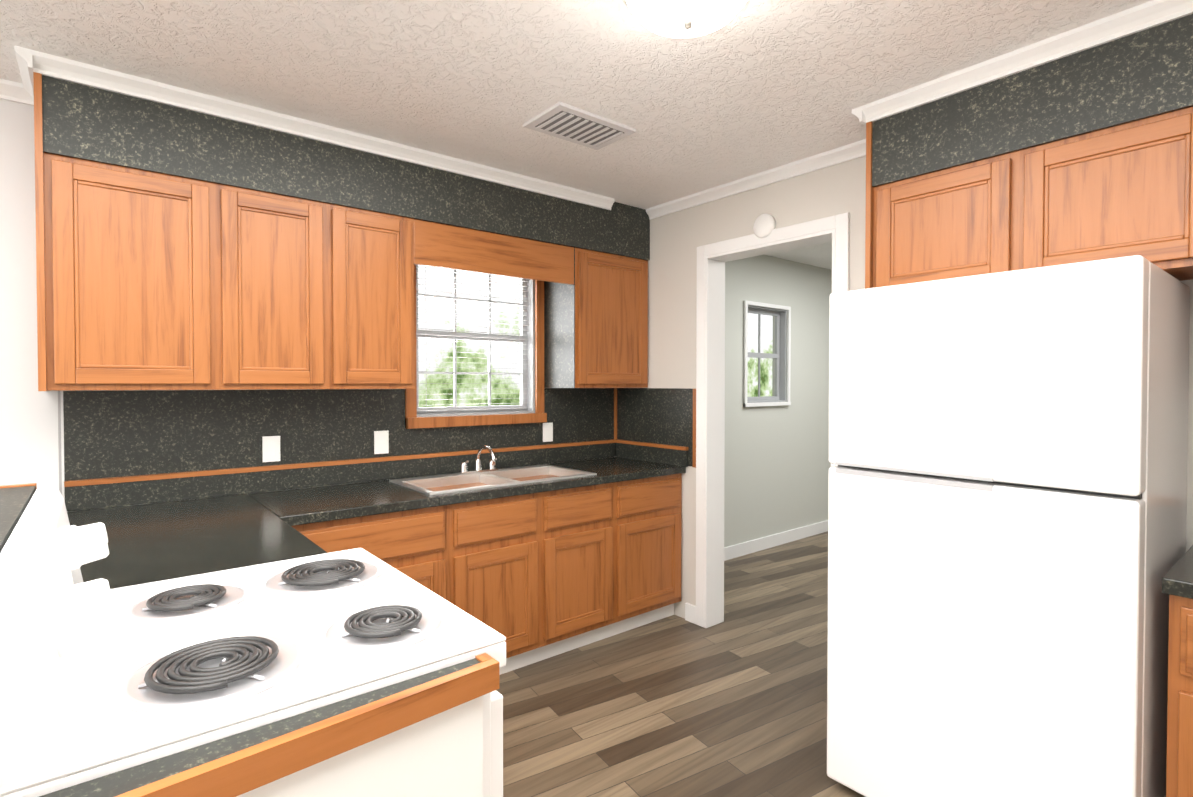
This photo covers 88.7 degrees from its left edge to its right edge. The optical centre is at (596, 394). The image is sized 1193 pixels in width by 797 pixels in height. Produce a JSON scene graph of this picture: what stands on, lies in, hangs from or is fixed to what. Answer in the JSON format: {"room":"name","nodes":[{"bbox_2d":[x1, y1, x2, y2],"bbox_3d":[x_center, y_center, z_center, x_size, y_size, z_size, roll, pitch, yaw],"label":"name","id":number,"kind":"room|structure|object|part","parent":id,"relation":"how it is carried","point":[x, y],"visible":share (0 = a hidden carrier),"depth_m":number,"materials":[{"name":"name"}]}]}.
{"room":"kitchen","nodes":[
{"label":"kitchen","id":0,"kind":"room"},
{"bbox_2d":[0,99,831,546],"bbox_3d":[-0.920,0.098,3.317,9.800,2.480,0.140,-1,1,-39],"label":"wall","id":1,"kind":"structure","parent":0,"point":[776,467],"depth_m":4.91,"materials":[{"name":"grey paint"}]},
{"bbox_2d":[0,79,33,105],"bbox_3d":[-3.353,-1.078,1.185,3.360,0.058,0.042,-1,1,-39],"label":"crown molding","id":2,"kind":"structure","parent":1,"relation":"attached to","point":[12,91],"depth_m":2.20,"materials":[{"name":"white wood"}]},
{"bbox_2d":[35,142,222,390],"bbox_3d":[-1.757,-0.416,2.318,0.490,0.798,0.329,-1,1,-39],"label":"upper cabinet","id":3,"kind":"object","parent":1,"relation":"attached to","point":[186,239],"depth_m":2.18,"materials":[{"name":"wood"}]},
{"bbox_2d":[35,51,418,213],"bbox_3d":[-1.449,-0.974,2.564,1.290,0.309,0.324,-1,1,-39],"label":"soffit","id":4,"kind":"object","parent":1,"relation":"attached to","point":[90,109],"depth_m":2.33,"materials":[{"name":"stone"}]},
{"bbox_3d":[-1.967,-1.093,2.111,0.042,0.058,0.367,-1,1,-39],"label":"crown","id":5,"kind":"part","parent":4,"relation":"part of","materials":[{"name":"white wood"}]},
{"bbox_3d":[-0.877,-1.104,2.795,2.510,0.058,0.042,-1,1,-39],"label":"crown","id":6,"kind":"part","parent":4,"relation":"part of","materials":[{"name":"white wood"}]},
{"bbox_2d":[219,178,334,389],"bbox_3d":[-1.409,-0.421,2.603,0.410,0.798,0.329,-1,1,-39],"label":"upper cabinet","id":7,"kind":"object","parent":1,"relation":"attached to","point":[279,295],"depth_m":2.48,"materials":[{"name":"wood"}]},
{"bbox_2d":[331,198,418,388],"bbox_3d":[-1.099,-0.425,2.856,0.390,0.798,0.329,-1,1,-39],"label":"upper cabinet","id":8,"kind":"object","parent":1,"relation":"attached to","point":[375,249],"depth_m":2.74,"materials":[{"name":"wood"}]},
{"bbox_2d":[63,388,695,511],"bbox_3d":[-0.720,0.206,2.926,2.788,0.458,0.720,-1,1,-39],"label":"backsplash","id":9,"kind":"structure","parent":1,"relation":"attached to","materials":[{"name":"stone"}]},
{"bbox_2d":[262,436,279,461],"bbox_3d":[-1.472,0.247,2.762,0.072,0.116,0.008,-1,1,-39],"label":"electrical outlet","id":10,"kind":"object","parent":9,"relation":"attached to","point":[271,448],"visible":1,"depth_m":2.76,"materials":[{"name":"white plastic"}]},
{"bbox_2d":[374,430,388,453],"bbox_3d":[-1.085,0.242,3.079,0.072,0.116,0.008,-1,1,-39],"label":"electrical outlet","id":11,"kind":"object","parent":9,"relation":"attached to","point":[381,442],"visible":1,"depth_m":3.08,"materials":[{"name":"white plastic"}]},
{"bbox_2d":[543,422,552,441],"bbox_3d":[-0.297,0.232,3.726,0.072,0.116,0.008,-1,1,-39],"label":"electrical outlet","id":12,"kind":"object","parent":9,"relation":"attached to","point":[547,432],"visible":1,"depth_m":3.72,"materials":[{"name":"white plastic"}]},
{"bbox_2d":[405,264,546,428],"bbox_3d":[-0.679,-0.329,3.450,0.860,1.000,0.150,-1,1,-39],"label":"kitchen window","id":13,"kind":"structure","parent":1,"relation":"in","point":[530,407],"depth_m":3.52,"materials":[{"name":"brown wood"}]},
{"bbox_2d":[419,150,578,257],"bbox_3d":[-0.585,-0.986,3.272,0.945,0.309,0.324,-1,1,-39],"label":"soffit","id":14,"kind":"object","parent":1,"relation":"attached to","point":[462,202],"depth_m":3.11,"materials":[{"name":"stone"}]},
{"bbox_2d":[531,242,649,387],"bbox_3d":[-0.019,-0.440,3.743,0.646,0.798,0.330,-1,1,-39],"label":"upper cabinet","id":15,"kind":"object","parent":1,"relation":"attached to","point":[596,298],"depth_m":3.59,"materials":[{"name":"wood"}]},
{"bbox_2d":[579,190,649,257],"bbox_3d":[0.006,-0.994,3.757,0.583,0.309,0.324,-1,1,-39],"label":"soffit","id":16,"kind":"object","parent":1,"relation":"attached to","point":[605,222],"depth_m":3.62,"materials":[{"name":"stone"}]},
{"bbox_2d":[743,300,790,406],"bbox_3d":[1.414,-0.333,5.179,0.640,0.860,0.130,-1,1,-39],"label":"room window","id":17,"kind":"structure","parent":1,"relation":"in","point":[779,356],"depth_m":5.30,"materials":[{"name":"white"}]},
{"bbox_2d":[724,520,827,560],"bbox_3d":[1.575,1.256,5.282,3.435,0.100,0.015,-1,1,-39],"label":"baseboard","id":18,"kind":"structure","parent":1,"relation":"attached to","point":[749,547],"depth_m":5.23,"materials":[{"name":"white wood"}]},
{"bbox_2d":[0,0,1151,269],"bbox_3d":[0.376,-1.155,1.715,9.800,0.080,4.350,-1,1,-39],"label":"ceiling","id":19,"kind":"structure","parent":0,"point":[752,86],"depth_m":2.07,"materials":[{"name":"white paint"}]},
{"bbox_2d":[523,102,635,149],"bbox_3d":[-0.068,-1.121,2.573,0.400,0.018,0.260,-1,1,-39],"label":"ceiling vent","id":20,"kind":"object","parent":19,"relation":"in","point":[564,121],"visible":1,"depth_m":2.54,"materials":[{"name":"white metal"}]},
{"bbox_2d":[622,0,746,37],"bbox_3d":[0.240,-1.037,1.599,0.400,0.153,0.400,-1,1,-39],"label":"ceiling light","id":21,"kind":"object","parent":19,"relation":"attached to","point":[681,18],"visible":1,"depth_m":1.59,"materials":[{"name":"white glass"}]},
{"bbox_2d":[496,531,864,796],"bbox_3d":[0.376,1.389,1.757,9.800,0.050,4.350,-1,1,-39],"label":"floor","id":22,"kind":"structure","parent":0,"point":[734,704],"depth_m":2.66,"materials":[{"name":"brown wood"}]},
{"bbox_2d":[0,483,499,796],"bbox_3d":[-1.112,0.775,1.619,0.703,1.183,2.244,-1,1,-39],"label":"counter","id":23,"kind":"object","parent":22,"relation":"on","point":[420,736],"depth_m":0.87,"materials":[{"name":"white"}]},
{"bbox_2d":[0,485,505,796],"bbox_3d":[-0.638,0.781,1.180,0.687,1.185,0.764,-1,1,-39],"label":"stove","id":24,"kind":"object","parent":22,"relation":"on","point":[99,678],"visible":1,"depth_m":0.95,"materials":[{"name":"white metal"}]},
{"bbox_3d":[-0.839,0.422,1.256,0.208,0.020,0.208,-1,1,-39],"label":"burner","id":25,"kind":"part","parent":24,"relation":"part of","materials":[{"name":"black metal"}]},
{"bbox_3d":[-0.598,0.427,0.962,0.252,0.020,0.252,-1,1,-39],"label":"burner","id":26,"kind":"part","parent":24,"relation":"part of","materials":[{"name":"black metal"}]},
{"bbox_3d":[-0.632,0.419,1.425,0.252,0.020,0.252,-1,1,-39],"label":"burner","id":27,"kind":"part","parent":24,"relation":"part of","materials":[{"name":"black metal"}]},
{"bbox_3d":[-0.391,0.424,1.131,0.208,0.020,0.208,-1,1,-39],"label":"burner","id":28,"kind":"part","parent":24,"relation":"part of","materials":[{"name":"black metal"}]},
{"bbox_2d":[299,504,454,604],"bbox_3d":[-1.085,0.914,2.703,0.650,0.870,0.618,-1,1,-39],"label":"base cabinet","id":29,"kind":"object","parent":22,"relation":"on","point":[420,545],"depth_m":2.55,"materials":[{"name":"brown wood"}]},
{"bbox_2d":[455,492,546,674],"bbox_3d":[-0.648,0.908,3.061,0.480,0.870,0.618,-1,1,-39],"label":"base cabinet","id":30,"kind":"object","parent":22,"relation":"on","point":[534,562],"depth_m":2.86,"materials":[{"name":"brown wood"}]},
{"bbox_2d":[67,492,330,588],"bbox_3d":[-1.344,0.471,1.972,0.609,0.040,1.360,-1,1,-39],"label":"countertop","id":31,"kind":"structure","parent":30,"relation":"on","point":[166,540],"depth_m":1.91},
{"bbox_2d":[251,456,686,527],"bbox_3d":[-0.505,0.451,3.145,2.176,0.040,0.609,-1,1,-39],"label":"countertop","id":32,"kind":"structure","parent":30,"relation":"on","point":[326,503],"depth_m":2.72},
{"bbox_2d":[459,444,498,471],"bbox_3d":[-0.591,0.345,3.235,0.220,0.154,0.201,-1,1,-39],"label":"faucet","id":33,"kind":"object","parent":32,"relation":"on","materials":[{"name":"silver metal"}]},
{"bbox_2d":[391,464,598,495],"bbox_3d":[-0.513,0.505,3.143,0.944,0.163,0.479,-1,1,-39],"label":"sink","id":34,"kind":"object","parent":32,"relation":"in","point":[524,474],"depth_m":3.19,"materials":[{"name":"white ceramic"}]},
{"bbox_2d":[547,484,618,657],"bbox_3d":[-0.276,0.903,3.366,0.480,0.870,0.618,-1,1,-39],"label":"base cabinet","id":35,"kind":"object","parent":22,"relation":"on","point":[583,523],"depth_m":3.15,"materials":[{"name":"brown wood"}]},
{"bbox_2d":[619,472,685,632],"bbox_3d":[0.116,0.897,3.688,0.536,0.870,0.618,-1,1,-39],"label":"base cabinet","id":36,"kind":"object","parent":22,"relation":"on","point":[650,511],"depth_m":3.45,"materials":[{"name":"brown wood"}]},
{"bbox_2d":[827,255,1189,796],"bbox_3d":[1.328,0.507,2.012,0.726,1.705,0.810,-1,1,-39],"label":"fridge","id":37,"kind":"object","parent":22,"relation":"on","point":[1007,491],"visible":1,"depth_m":1.70,"materials":[{"name":"white metal"}]},
{"bbox_2d":[1162,545,1192,796],"bbox_3d":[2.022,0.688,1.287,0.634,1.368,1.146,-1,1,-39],"label":"base cabinet","id":38,"kind":"object","parent":22,"relation":"on","point":[1177,582],"visible":1,"depth_m":1.52,"materials":[{"name":"brown wood"}]},
{"bbox_2d":[1162,545,1192,598],"bbox_3d":[2.012,0.482,1.276,0.609,0.040,1.146,-1,1,-39],"label":"countertop","id":39,"kind":"structure","parent":38,"relation":"on","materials":[{"name":"stone"}]},
{"bbox_2d":[648,156,1192,617],"bbox_3d":[1.430,0.110,2.600,0.125,2.480,3.950,-1,1,-39],"label":"wall","id":40,"kind":"structure","parent":0,"point":[678,238],"depth_m":3.53,"materials":[{"name":"grey paint"}]},
{"bbox_2d":[646,139,865,219],"bbox_3d":[0.820,-1.111,3.192,0.042,0.058,1.570,-1,1,-39],"label":"crown molding","id":41,"kind":"structure","parent":40,"relation":"attached to","point":[848,152],"depth_m":3.13,"materials":[{"name":"white wood"}]},
{"bbox_2d":[753,213,775,237],"bbox_3d":[0.864,-0.869,3.147,0.036,0.124,0.124,-1,1,-39],"label":"smoke detector","id":42,"kind":"object","parent":40,"relation":"attached to","point":[764,226],"visible":0.88,"depth_m":3.13,"materials":[{"name":"white plastic"}]},
{"bbox_2d":[696,212,849,627],"bbox_3d":[0.926,0.249,3.217,0.161,2.182,0.914,-1,1,-39],"label":"door frame","id":43,"kind":"structure","parent":40,"relation":"attached to","point":[712,258],"depth_m":3.48,"materials":[{"name":"white wood"}]},
{"bbox_2d":[865,144,1019,288],"bbox_3d":[1.361,-0.593,2.312,0.329,0.445,0.490,-1,1,-39],"label":"upper cabinet","id":44,"kind":"object","parent":40,"relation":"attached to","point":[953,218],"depth_m":2.19,"materials":[{"name":"wood"}]},
{"bbox_2d":[860,0,1192,183],"bbox_3d":[1.850,-0.960,1.713,0.324,0.309,2.068,-1,1,-39],"label":"soffit","id":45,"kind":"object","parent":40,"relation":"attached to","point":[1136,59],"depth_m":1.96,"materials":[{"name":"stone"}]},
{"bbox_3d":[1.166,-1.100,2.513,0.367,0.058,0.042,-1,1,-39],"label":"crown","id":46,"kind":"part","parent":45,"relation":"part of","materials":[{"name":"white wood"}]},
{"bbox_3d":[1.709,-1.084,1.595,0.042,0.058,2.068,-1,1,-39],"label":"crown","id":47,"kind":"part","parent":45,"relation":"part of","materials":[{"name":"white wood"}]},
{"bbox_2d":[1020,96,1192,280],"bbox_3d":[1.672,-0.586,1.933,0.329,0.445,0.490,-1,1,-39],"label":"upper cabinet","id":48,"kind":"object","parent":40,"relation":"attached to","point":[1075,145],"depth_m":1.83,"materials":[{"name":"wood"}]}
]}

